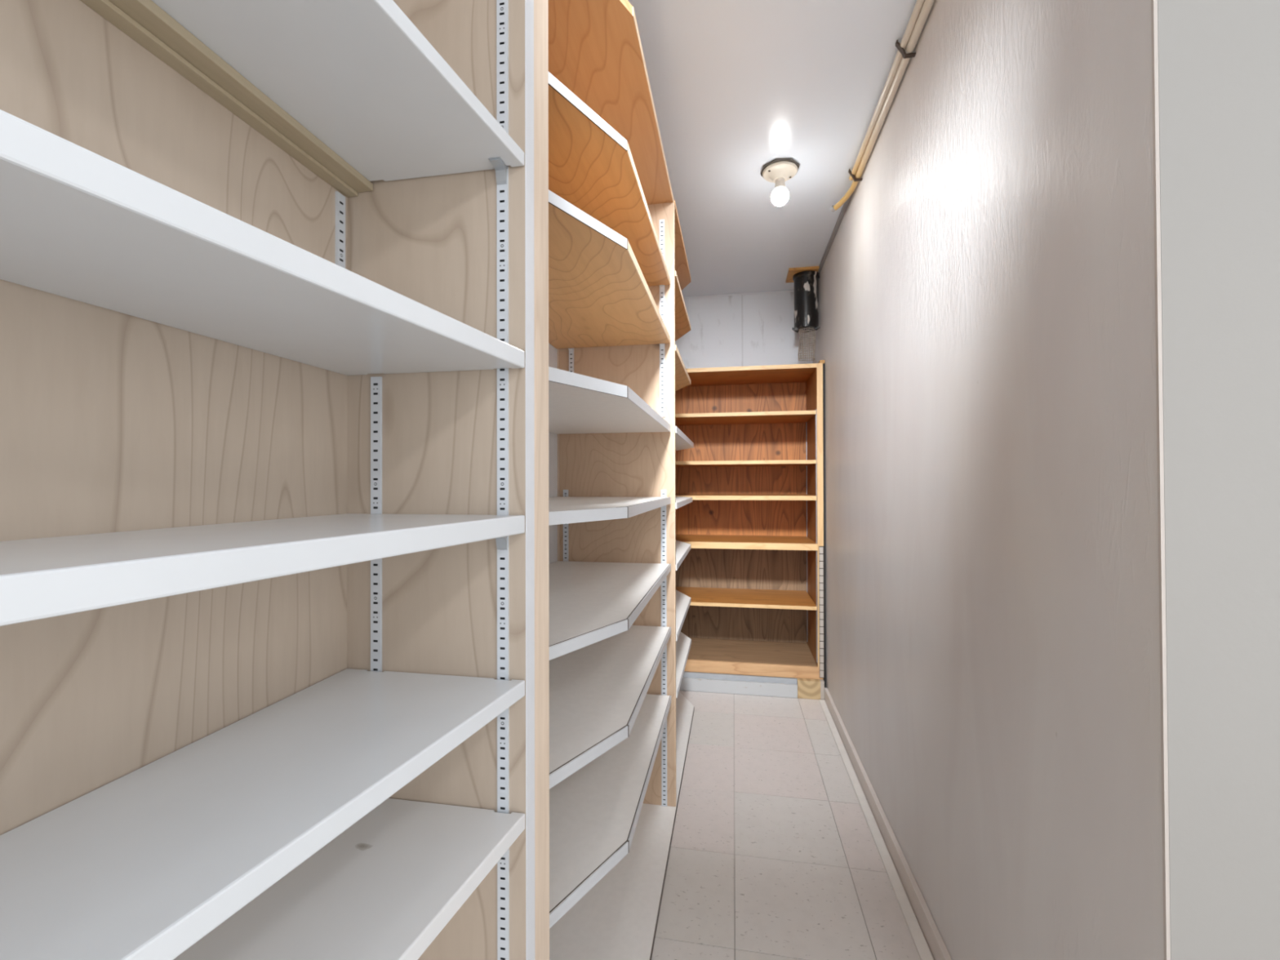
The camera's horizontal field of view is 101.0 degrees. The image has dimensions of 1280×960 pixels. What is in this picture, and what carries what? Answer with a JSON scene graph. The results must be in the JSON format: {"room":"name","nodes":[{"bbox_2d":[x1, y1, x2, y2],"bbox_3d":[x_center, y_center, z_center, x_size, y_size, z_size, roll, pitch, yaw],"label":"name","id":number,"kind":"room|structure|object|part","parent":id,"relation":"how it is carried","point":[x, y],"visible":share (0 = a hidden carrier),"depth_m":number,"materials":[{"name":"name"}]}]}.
{"room":"food storage area","nodes":[
{"label":"food storage area","id":0,"kind":"room"},
{"bbox_2d":[675,291,812,368],"bbox_3d":[0.449,-0.008,3.109,1.083,2.132,0.100,0,0,10],"label":"wall","id":1,"kind":"structure","parent":0,"point":[754,329],"depth_m":3.04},
{"bbox_3d":[0.100,-0.007,3.126,0.389,2.131,0.012,0,0,10],"label":"panel","id":2,"kind":"part","parent":1,"relation":"part of","materials":[{"name":"white wood"}]},
{"bbox_3d":[0.442,-0.008,3.066,0.304,2.131,0.012,0,0,10],"label":"panel","id":3,"kind":"part","parent":1,"relation":"part of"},
{"bbox_2d":[683,289,794,298],"bbox_3d":[0.447,-1.069,3.061,1.061,0.010,0.006,0,0,10],"label":"trim","id":4,"kind":"structure","parent":1,"relation":"attached to","point":[789,291],"depth_m":3.04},
{"bbox_3d":[0.784,-0.009,3.006,0.386,2.131,0.012,0,0,10],"label":"panel","id":5,"kind":"part","parent":1,"relation":"part of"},
{"bbox_2d":[627,0,916,297],"bbox_3d":[0.855,-1.128,0.692,2.950,0.080,4.850,0,0,10],"label":"ceiling","id":6,"kind":"structure","parent":0,"point":[738,86],"depth_m":1.55,"materials":[{"name":"white paint"}]},
{"bbox_2d":[760,157,799,206],"bbox_3d":[0.486,-1.018,1.833,0.122,0.126,0.122,0,0,-42],"label":"ceiling lamp","id":7,"kind":"object","parent":6,"relation":"attached to","point":[778,171],"visible":1,"depth_m":1.81,"materials":[{"name":"plastic"}]},
{"bbox_3d":[0.486,-0.981,1.833,0.061,0.052,0.061,0,0,10],"label":"bulb","id":8,"kind":"part","parent":7,"relation":"part of","materials":[{"name":"white glass"}]},
{"bbox_3d":[0.486,-1.078,1.834,0.122,0.007,0.122,0,0,3],"label":"box plate","id":9,"kind":"part","parent":7,"relation":"part of","materials":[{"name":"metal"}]},
{"bbox_2d":[786,266,820,361],"bbox_3d":[0.851,-0.851,2.749,0.159,0.452,0.167,0,0,10],"label":"vent pipe","id":10,"kind":"object","parent":6,"relation":"hanging from","point":[805,279],"visible":1,"depth_m":2.70,"materials":[{"name":"black metal"}]},
{"bbox_3d":[0.851,-1.070,2.751,0.158,0.013,0.167,0,0,10],"label":"mounting plate","id":11,"kind":"part","parent":10,"relation":"part of","materials":[{"name":"brown wood"}]},
{"bbox_2d":[651,671,933,959],"bbox_3d":[0.860,1.074,0.680,2.950,0.060,4.850,0,0,10],"label":"floor","id":12,"kind":"structure","parent":0,"point":[774,855],"depth_m":1.49,"materials":[{"name":"tile"}]},
{"bbox_2d":[0,0,534,959],"bbox_3d":[-0.398,0.052,0.257,0.306,1.985,1.088,0,0,10],"label":"shelving unit","id":13,"kind":"object","parent":12,"relation":"on","point":[111,420],"depth_m":0.56,"materials":[{"name":"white wood"}]},
{"bbox_3d":[-0.539,0.052,0.292,0.017,1.985,1.068,0,0,10],"label":"panel","id":14,"kind":"part","parent":13,"relation":"part of","materials":[{"name":"brown wood"}]},
{"bbox_3d":[-0.391,0.290,0.253,0.283,0.022,1.044,0,0,10],"label":"shelf","id":15,"kind":"part","parent":13,"relation":"part of","materials":[{"name":"white wood"}]},
{"bbox_3d":[-0.392,-0.172,0.256,0.283,0.024,1.044,0,0,10],"label":"shelf","id":16,"kind":"part","parent":13,"relation":"part of","materials":[{"name":"white wood"}]},
{"bbox_3d":[-0.392,0.060,0.255,0.283,0.026,1.044,0,0,10],"label":"shelf","id":17,"kind":"part","parent":13,"relation":"part of","materials":[{"name":"white wood"}]},
{"bbox_3d":[-0.383,-0.456,0.256,0.263,0.020,1.044,0,0,10],"label":"shelf","id":18,"kind":"part","parent":13,"relation":"part of","materials":[{"name":"white wood"}]},
{"bbox_3d":[-0.391,0.477,0.252,0.283,0.022,1.044,0,0,10],"label":"shelf","id":19,"kind":"part","parent":13,"relation":"part of","materials":[{"name":"white wood"}]},
{"bbox_3d":[-0.298,0.054,0.780,0.287,1.985,0.022,0,0,10],"label":"panel","id":20,"kind":"part","parent":13,"relation":"part of","materials":[{"name":"brown wood"}]},
{"bbox_2d":[533,0,677,959],"bbox_3d":[-0.168,0.057,1.259,0.410,1.985,0.965,0,0,10],"label":"shelving unit","id":21,"kind":"object","parent":12,"relation":"on","point":[593,48],"depth_m":1.20,"materials":[{"name":"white wood"}]},
{"bbox_3d":[-0.361,0.081,1.296,0.017,1.938,0.922,0,0,10],"label":"panel","id":22,"kind":"part","parent":21,"relation":"part of","materials":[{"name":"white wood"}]},
{"bbox_3d":[-0.168,-0.444,1.258,0.377,0.020,0.908,0,0,10],"label":"shelf","id":23,"kind":"part","parent":21,"relation":"part of","materials":[{"name":"brown wood"}]},
{"bbox_3d":[-0.169,-0.630,1.259,0.377,0.019,0.908,0,0,10],"label":"shelf","id":24,"kind":"part","parent":21,"relation":"part of","materials":[{"name":"brown wood"}]},
{"bbox_3d":[-0.167,0.274,1.254,0.377,0.021,0.908,0,0,10],"label":"shelf","id":25,"kind":"part","parent":21,"relation":"part of","materials":[{"name":"white wood"}]},
{"bbox_3d":[-0.168,-0.164,1.257,0.377,0.022,0.908,0,0,10],"label":"shelf","id":26,"kind":"part","parent":21,"relation":"part of","materials":[{"name":"white wood"}]},
{"bbox_3d":[-0.167,0.063,1.256,0.377,0.021,0.908,0,0,10],"label":"shelf","id":27,"kind":"part","parent":21,"relation":"part of","materials":[{"name":"white wood"}]},
{"bbox_3d":[-0.166,0.690,1.252,0.377,0.022,0.908,0,0,10],"label":"shelf","id":28,"kind":"part","parent":21,"relation":"part of","materials":[{"name":"white wood"}]},
{"bbox_3d":[-0.166,0.473,1.254,0.377,0.022,0.908,0,0,10],"label":"shelf","id":29,"kind":"part","parent":21,"relation":"part of","materials":[{"name":"white wood"}]},
{"bbox_3d":[-0.080,0.076,1.723,0.388,1.924,0.019,0,0,10],"label":"divider panel","id":30,"kind":"part","parent":21,"relation":"part of","materials":[{"name":"brown wood"}]},
{"bbox_2d":[674,200,694,804],"bbox_3d":[-0.001,0.076,2.203,0.411,1.956,0.952,0,0,10],"label":"shelving unit","id":31,"kind":"object","parent":12,"relation":"on","point":[684,708],"depth_m":2.10,"materials":[{"name":"white wood"}]},
{"bbox_3d":[0.005,-0.424,2.195,0.392,0.018,0.932,0,0,10],"label":"shelf","id":32,"kind":"part","parent":31,"relation":"part of","materials":[{"name":"brown wood"}]},
{"bbox_3d":[0.004,-0.665,2.197,0.392,0.018,0.932,0,0,10],"label":"shelf","id":33,"kind":"part","parent":31,"relation":"part of","materials":[{"name":"brown wood"}]},
{"bbox_3d":[0.007,0.511,2.190,0.392,0.019,0.932,0,0,10],"label":"shelf","id":34,"kind":"part","parent":31,"relation":"part of","materials":[{"name":"white wood"}]},
{"bbox_3d":[0.007,0.285,2.191,0.392,0.019,0.932,0,0,10],"label":"shelf","id":35,"kind":"part","parent":31,"relation":"part of","materials":[{"name":"white wood"}]},
{"bbox_3d":[0.008,0.695,2.189,0.392,0.019,0.932,0,0,10],"label":"shelf","id":36,"kind":"part","parent":31,"relation":"part of","materials":[{"name":"white wood"}]},
{"bbox_3d":[0.006,0.086,2.192,0.393,0.019,0.932,0,0,10],"label":"shelf","id":37,"kind":"part","parent":31,"relation":"part of","materials":[{"name":"white wood"}]},
{"bbox_3d":[0.006,-0.160,2.194,0.392,0.022,0.932,0,0,10],"label":"shelf","id":38,"kind":"part","parent":31,"relation":"part of","materials":[{"name":"white wood"}]},
{"bbox_2d":[675,360,826,699],"bbox_3d":[0.447,0.236,2.825,0.986,1.640,0.429,0,0,10],"label":"bookcase","id":39,"kind":"object","parent":12,"relation":"on","point":[751,544],"depth_m":2.96,"materials":[{"name":"orange wood"}]},
{"bbox_3d":[0.347,0.981,2.642,0.848,0.024,0.011,0,0,10],"label":"toe rail","id":40,"kind":"part","parent":39,"relation":"part of","materials":[{"name":"white wood"}]},
{"bbox_3d":[0.477,-0.104,3.033,0.918,0.882,0.012,0,0,10],"label":"panel","id":41,"kind":"part","parent":39,"relation":"part of","materials":[{"name":"brown wood"}]},
{"bbox_3d":[0.479,0.647,3.029,0.918,0.620,0.012,0,0,10],"label":"panel","id":42,"kind":"part","parent":39,"relation":"part of","materials":[{"name":"brown wood"}]},
{"bbox_3d":[0.441,-0.328,2.838,0.914,0.018,0.381,0,0,10],"label":"shelf","id":43,"kind":"part","parent":39,"relation":"part of","materials":[{"name":"brown wood"}]},
{"bbox_3d":[0.442,-0.087,2.837,0.914,0.018,0.381,0,0,10],"label":"shelf","id":44,"kind":"part","parent":39,"relation":"part of","materials":[{"name":"brown wood"}]},
{"bbox_3d":[0.442,0.090,2.836,0.914,0.022,0.381,0,0,10],"label":"shelf","id":45,"kind":"part","parent":39,"relation":"part of","materials":[{"name":"brown wood"}]},
{"bbox_3d":[0.445,0.325,2.841,0.918,0.022,0.372,0,0,10],"label":"fixed shelf","id":46,"kind":"part","parent":39,"relation":"part of","materials":[{"name":"orange wood"}]},
{"bbox_3d":[0.444,0.627,2.833,0.914,0.018,0.381,0,0,10],"label":"shelf","id":47,"kind":"part","parent":39,"relation":"part of","materials":[{"name":"brown wood"}]},
{"bbox_3d":[0.411,0.329,2.650,0.918,0.032,0.014,0,0,10],"label":"rail","id":48,"kind":"part","parent":39,"relation":"part of","materials":[{"name":"brown wood"}]},
{"bbox_3d":[0.410,0.939,2.646,0.972,0.058,0.016,0,0,10],"label":"rail","id":49,"kind":"part","parent":39,"relation":"part of","materials":[{"name":"brown wood"}]},
{"bbox_3d":[0.911,0.204,2.759,0.028,1.502,0.397,0,0,10],"label":"panel","id":50,"kind":"part","parent":39,"relation":"part of","materials":[{"name":"brown wood"}]},
{"bbox_2d":[812,0,1170,959],"bbox_3d":[0.823,-0.016,1.827,0.101,2.132,2.616,0,0,10],"label":"wall","id":51,"kind":"structure","parent":0,"point":[988,338],"depth_m":0.86,"materials":[{"name":"beige paint"}]},
{"bbox_2d":[817,191,853,273],"bbox_3d":[0.873,-1.071,2.456,0.014,0.016,1.030,0,0,10],"label":"trim","id":52,"kind":"structure","parent":51,"relation":"attached to","point":[846,204],"depth_m":2.27,"materials":[{"name":"beige wood"}]},
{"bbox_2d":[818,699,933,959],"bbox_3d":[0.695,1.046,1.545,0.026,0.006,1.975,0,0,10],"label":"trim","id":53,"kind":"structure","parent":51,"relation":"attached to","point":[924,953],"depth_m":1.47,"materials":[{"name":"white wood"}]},
{"bbox_2d":[830,0,934,212],"bbox_3d":[0.566,-1.059,0.886,0.073,0.045,2.332,0,0,10],"label":"conduit","id":54,"kind":"object","parent":51,"relation":"attached to","point":[922,9],"visible":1,"depth_m":1.41,"materials":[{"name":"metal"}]},
{"bbox_2d":[824,687,951,959],"bbox_3d":[0.720,1.021,1.553,0.014,0.055,2.000,0,0,10],"label":"baseboard","id":55,"kind":"structure","parent":51,"relation":"attached to","point":[935,941],"depth_m":1.44,"materials":[{"name":"white wood"}]},
{"bbox_2d":[1157,0,1279,959],"bbox_3d":[1.424,-0.025,0.457,1.754,2.132,0.125,0,0,10],"label":"wall","id":56,"kind":"structure","parent":0,"point":[1219,60],"depth_m":0.55,"materials":[{"name":"grey paint"}]}
]}

